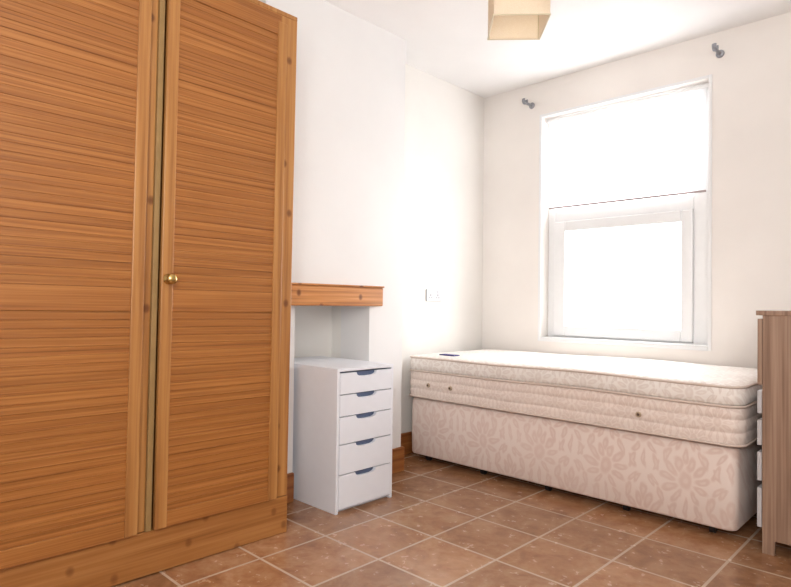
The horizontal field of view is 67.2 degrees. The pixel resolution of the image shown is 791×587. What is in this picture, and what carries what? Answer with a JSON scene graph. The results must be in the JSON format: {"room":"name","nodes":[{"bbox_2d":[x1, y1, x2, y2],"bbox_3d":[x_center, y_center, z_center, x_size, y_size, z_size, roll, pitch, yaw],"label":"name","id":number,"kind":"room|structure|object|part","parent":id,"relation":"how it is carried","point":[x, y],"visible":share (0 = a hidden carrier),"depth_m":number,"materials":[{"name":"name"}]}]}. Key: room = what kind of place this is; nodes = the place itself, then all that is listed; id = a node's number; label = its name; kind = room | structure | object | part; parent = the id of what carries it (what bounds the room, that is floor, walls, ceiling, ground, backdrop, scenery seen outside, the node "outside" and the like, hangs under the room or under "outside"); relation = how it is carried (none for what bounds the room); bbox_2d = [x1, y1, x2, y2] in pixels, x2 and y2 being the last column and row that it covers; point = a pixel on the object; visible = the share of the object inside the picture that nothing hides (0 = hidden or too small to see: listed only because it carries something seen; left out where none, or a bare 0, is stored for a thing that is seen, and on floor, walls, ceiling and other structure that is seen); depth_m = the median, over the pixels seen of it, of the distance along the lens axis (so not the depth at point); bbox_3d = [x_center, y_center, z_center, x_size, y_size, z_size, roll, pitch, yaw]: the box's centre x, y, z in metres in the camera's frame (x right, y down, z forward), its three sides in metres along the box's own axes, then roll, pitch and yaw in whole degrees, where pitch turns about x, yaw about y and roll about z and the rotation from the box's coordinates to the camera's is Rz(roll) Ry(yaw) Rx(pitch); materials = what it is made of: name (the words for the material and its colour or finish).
{"room":"bedroom","nodes":[
{"label":"bedroom","id":0,"kind":"room"},
{"bbox_2d":[259,0,405,473],"bbox_3d":[-0.399,-0.257,3.416,0.254,2.680,1.020,0,-1,44],"label":"wall","id":1,"kind":"structure","parent":0,"point":[348,192],"depth_m":3.40,"materials":[{"name":"paint"}]},
{"bbox_2d":[287,472,293,502],"bbox_3d":[-0.601,0.999,3.007,0.018,0.150,0.205,0,-1,44],"label":"baseboard","id":2,"kind":"structure","parent":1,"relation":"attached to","point":[290,476],"depth_m":3.06,"materials":[{"name":"brown wood"}]},
{"bbox_2d":[291,282,383,305],"bbox_3d":[-0.362,0.008,3.225,0.063,0.117,0.792,0,-1,44],"label":"mantel shelf","id":3,"kind":"object","parent":1,"relation":"attached to","point":[302,294],"visible":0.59,"depth_m":3.22,"materials":[{"name":"brown wood"}]},
{"bbox_2d":[392,446,403,473],"bbox_3d":[-0.054,1.016,3.572,0.018,0.150,0.298,0,-1,44],"label":"baseboard","id":4,"kind":"structure","parent":1,"relation":"attached to","point":[397,453],"depth_m":3.63,"materials":[{"name":"brown wood"}]},
{"bbox_2d":[294,64,483,432],"bbox_3d":[-1.056,-0.271,3.064,0.200,2.680,4.820,0,-1,44],"label":"wall","id":5,"kind":"structure","parent":0,"point":[444,138],"depth_m":4.31,"materials":[{"name":"paint"}]},
{"bbox_2d":[401,431,413,454],"bbox_3d":[0.269,1.032,4.270,0.018,0.150,1.190,0,-1,44],"label":"baseboard","id":6,"kind":"structure","parent":5,"relation":"attached to","point":[406,438],"depth_m":4.06,"materials":[{"name":"brown wood"}]},
{"bbox_2d":[426,289,440,301],"bbox_3d":[0.276,0.013,4.283,0.014,0.088,0.160,0,-1,44],"label":"wall socket","id":7,"kind":"object","parent":5,"relation":"attached to","point":[431,294],"visible":1,"depth_m":4.27,"materials":[{"name":"plastic"}]},
{"bbox_2d":[111,453,790,586],"bbox_3d":[0.341,1.113,1.670,4.140,0.100,5.220,0,-1,44],"label":"floor","id":8,"kind":"structure","parent":0,"point":[443,523],"depth_m":2.53,"materials":[{"name":"tile"}]},
{"bbox_2d":[0,0,296,586],"bbox_3d":[-1.123,-0.116,2.386,0.637,2.335,1.360,0,-2,44],"label":"wardrobe","id":9,"kind":"object","parent":8,"relation":"on","point":[147,146],"visible":1,"depth_m":2.19,"materials":[{"name":"brown wood"}]},
{"bbox_3d":[-1.137,0.845,1.989,0.020,0.060,0.445,0,-2,44],"label":"rail","id":10,"kind":"part","parent":9,"relation":"part of","materials":[{"name":"brown wood"}]},
{"bbox_3d":[-1.131,0.436,2.000,0.017,0.757,0.445,0,-2,44],"label":"slat panel","id":11,"kind":"part","parent":9,"relation":"part of","materials":[{"name":"brown wood"}]},
{"bbox_3d":[-1.122,0.015,2.008,0.019,0.085,0.445,0,-2,44],"label":"rail","id":12,"kind":"part","parent":9,"relation":"part of","materials":[{"name":"brown wood"}]},
{"bbox_3d":[-1.112,-0.597,2.023,0.017,1.140,0.445,0,-2,44],"label":"slat panel","id":13,"kind":"part","parent":9,"relation":"part of","materials":[{"name":"brown wood"}]},
{"bbox_3d":[-0.944,-0.159,2.226,0.018,2.090,0.058,0,-2,44],"label":"frame post","id":14,"kind":"part","parent":9,"relation":"part of","materials":[{"name":"brown wood"}]},
{"bbox_3d":[-0.847,-0.055,2.244,0.043,0.040,0.040,0,-2,44],"label":"knob","id":15,"kind":"part","parent":9,"relation":"part of","materials":[{"name":"gold metal"}]},
{"bbox_3d":[-0.716,0.862,2.423,0.020,0.060,0.452,0,-2,44],"label":"rail","id":16,"kind":"part","parent":9,"relation":"part of","materials":[{"name":"brown wood"}]},
{"bbox_3d":[-0.710,0.454,2.433,0.017,0.757,0.452,0,-2,44],"label":"slat panel","id":17,"kind":"part","parent":9,"relation":"part of","materials":[{"name":"brown wood"}]},
{"bbox_3d":[-0.702,0.033,2.442,0.019,0.085,0.452,0,-2,44],"label":"rail","id":18,"kind":"part","parent":9,"relation":"part of","materials":[{"name":"brown wood"}]},
{"bbox_3d":[-0.692,-0.579,2.457,0.017,1.140,0.452,0,-2,44],"label":"slat panel","id":19,"kind":"part","parent":9,"relation":"part of","materials":[{"name":"brown wood"}]},
{"bbox_3d":[-0.680,-1.179,2.470,0.020,0.060,0.452,0,-2,44],"label":"rail","id":20,"kind":"part","parent":9,"relation":"part of","materials":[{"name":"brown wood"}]},
{"bbox_3d":[-0.928,-1.234,2.245,0.020,0.060,1.185,0,-2,44],"label":"header rail","id":21,"kind":"part","parent":9,"relation":"part of","materials":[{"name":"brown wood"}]},
{"bbox_3d":[-0.505,-0.171,2.677,0.020,2.150,0.085,0,-2,44],"label":"frame post","id":22,"kind":"part","parent":9,"relation":"part of","materials":[{"name":"brown wood"}]},
{"bbox_2d":[292,356,392,514],"bbox_3d":[-0.373,0.727,3.247,0.622,0.708,0.390,0,-1,44],"label":"drawer unit","id":23,"kind":"object","parent":8,"relation":"on","point":[343,408],"visible":0.88,"depth_m":3.02,"materials":[{"name":"white laminate"}]},
{"bbox_3d":[-0.159,0.978,3.032,0.018,0.163,0.354,0,-1,44],"label":"drawer","id":24,"kind":"part","parent":23,"relation":"part of","materials":[{"name":"white laminate"}]},
{"bbox_3d":[-0.157,0.820,3.035,0.018,0.143,0.354,0,-1,44],"label":"drawer","id":25,"kind":"part","parent":23,"relation":"part of","materials":[{"name":"white laminate"}]},
{"bbox_3d":[-0.155,0.678,3.037,0.018,0.131,0.354,0,-1,44],"label":"drawer","id":26,"kind":"part","parent":23,"relation":"part of","materials":[{"name":"white laminate"}]},
{"bbox_3d":[-0.154,0.556,3.039,0.018,0.103,0.354,0,-1,44],"label":"drawer","id":27,"kind":"part","parent":23,"relation":"part of","materials":[{"name":"white laminate"}]},
{"bbox_3d":[-0.152,0.448,3.041,0.018,0.103,0.354,0,-1,44],"label":"drawer","id":28,"kind":"part","parent":23,"relation":"part of","materials":[{"name":"white laminate"}]},
{"bbox_2d":[412,397,761,532],"bbox_3d":[1.106,0.899,3.603,1.950,0.412,0.907,0,-1,44],"label":"bed","id":29,"kind":"object","parent":8,"relation":"on","point":[713,486],"visible":0.63,"depth_m":3.03,"materials":[{"name":"beige fabric"}]},
{"bbox_2d":[409,349,761,447],"bbox_3d":[1.110,0.542,3.608,2.012,0.293,0.944,0,-1,44],"label":"mattress","id":30,"kind":"object","parent":29,"relation":"on","point":[703,403],"visible":0.88,"depth_m":3.09,"materials":[{"name":"fabric"}]},
{"bbox_2d":[635,411,641,416],"bbox_3d":[1.179,0.587,2.889,0.030,0.030,0.010,0,-1,44],"label":"vent","id":31,"kind":"object","parent":30,"relation":"attached to","point":[637,413],"depth_m":2.88,"materials":[{"name":"metal"}]},
{"bbox_2d":[756,311,790,555],"bbox_3d":[1.917,0.589,2.614,0.448,1.020,0.663,0,-1,44],"label":"dresser","id":32,"kind":"object","parent":8,"relation":"on","point":[774,330],"visible":1,"depth_m":2.48,"materials":[{"name":"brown wood"}]},
{"bbox_3d":[1.771,0.467,2.760,0.017,0.095,0.645,0,-1,44],"label":"drawer","id":33,"kind":"part","parent":32,"relation":"part of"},
{"bbox_3d":[1.770,0.597,2.757,0.017,0.105,0.645,0,-1,44],"label":"drawer","id":34,"kind":"part","parent":32,"relation":"part of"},
{"bbox_3d":[1.768,0.740,2.755,0.017,0.120,0.645,0,-1,44],"label":"drawer","id":35,"kind":"part","parent":32,"relation":"part of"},
{"bbox_3d":[1.766,0.912,2.752,0.017,0.165,0.645,0,-1,44],"label":"drawer","id":36,"kind":"part","parent":32,"relation":"part of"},
{"bbox_3d":[1.774,0.255,2.763,0.017,0.280,0.645,0,-1,44],"label":"drawer","id":37,"kind":"part","parent":32,"relation":"part of","materials":[{"name":"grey wood"}]},
{"bbox_3d":[1.925,0.089,2.620,0.442,0.020,0.663,0,-1,44],"label":"panel","id":38,"kind":"part","parent":32,"relation":"part of","materials":[{"name":"brown wood"}]},
{"bbox_2d":[324,0,790,97],"bbox_3d":[0.376,-1.666,1.718,4.140,0.100,5.220,0,-1,44],"label":"ceiling","id":39,"kind":"structure","parent":0,"point":[446,40],"depth_m":3.58,"materials":[{"name":"paint"}]},
{"bbox_2d":[487,0,550,39],"bbox_3d":[0.539,-1.382,2.617,0.242,0.432,0.242,1,-1,3],"label":"pendant lamp","id":40,"kind":"object","parent":39,"relation":"hanging from","point":[507,19],"visible":1,"depth_m":2.72,"materials":[{"name":"fabric"}]},
{"bbox_3d":[0.538,-1.281,2.615,0.242,0.231,0.242,1,-1,3],"label":"shade frame","id":41,"kind":"part","parent":40,"relation":"part of","materials":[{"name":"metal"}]},
{"bbox_2d":[482,12,790,367],"bbox_3d":[2.105,-0.224,3.496,4.140,2.680,0.200,0,-1,44],"label":"wall","id":42,"kind":"structure","parent":0,"point":[751,83],"depth_m":3.57,"materials":[{"name":"beige paint"}]},
{"bbox_2d":[522,98,534,108],"bbox_3d":[0.976,-1.404,4.398,0.048,0.051,0.123,0,-1,44],"label":"curtain bracket","id":43,"kind":"object","parent":42,"relation":"attached to","point":[531,105],"visible":1,"depth_m":4.39,"materials":[{"name":"grey metal"}]},
{"bbox_2d":[541,88,708,347],"bbox_3d":[1.536,-0.484,4.035,1.130,1.625,0.170,0,-1,44],"label":"window","id":44,"kind":"structure","parent":42,"relation":"in","point":[691,211],"depth_m":3.91,"materials":[{"name":"plastic"}]},
{"bbox_3d":[1.534,-0.109,4.075,0.960,0.835,0.078,0,-1,44],"label":"sash","id":45,"kind":"part","parent":44,"relation":"part of","materials":[{"name":"plastic"}]},
{"bbox_3d":[1.501,0.321,3.996,1.130,0.012,0.100,0,-1,44],"label":"sill","id":46,"kind":"part","parent":44,"relation":"part of","materials":[{"name":"plastic"}]},
{"bbox_2d":[547,83,708,208],"bbox_3d":[1.524,-0.956,4.025,1.100,0.667,0.028,0,-1,44],"label":"roller blind","id":47,"kind":"object","parent":44,"relation":"attached to","point":[654,146],"visible":0.9,"depth_m":3.97,"materials":[{"name":"fabric"}]},
{"bbox_2d":[538,74,711,350],"bbox_3d":[1.474,-0.486,3.971,1.170,1.665,0.006,0,-1,44],"label":"trim","id":48,"kind":"structure","parent":42,"relation":"attached to","point":[710,75],"depth_m":3.75,"materials":[{"name":"plastic"}]},
{"bbox_2d":[712,43,724,57],"bbox_3d":[1.896,-1.433,3.508,0.048,0.051,0.123,0,-1,44],"label":"curtain bracket","id":49,"kind":"object","parent":42,"relation":"attached to","point":[719,53],"visible":1,"depth_m":3.50,"materials":[{"name":"grey metal"}]},
{"bbox_3d":[1.935,-1.430,3.548,0.048,0.048,0.012,0,-1,44],"label":"wall plate","id":50,"kind":"part","parent":49,"relation":"part of","materials":[{"name":"grey metal"}]}
]}

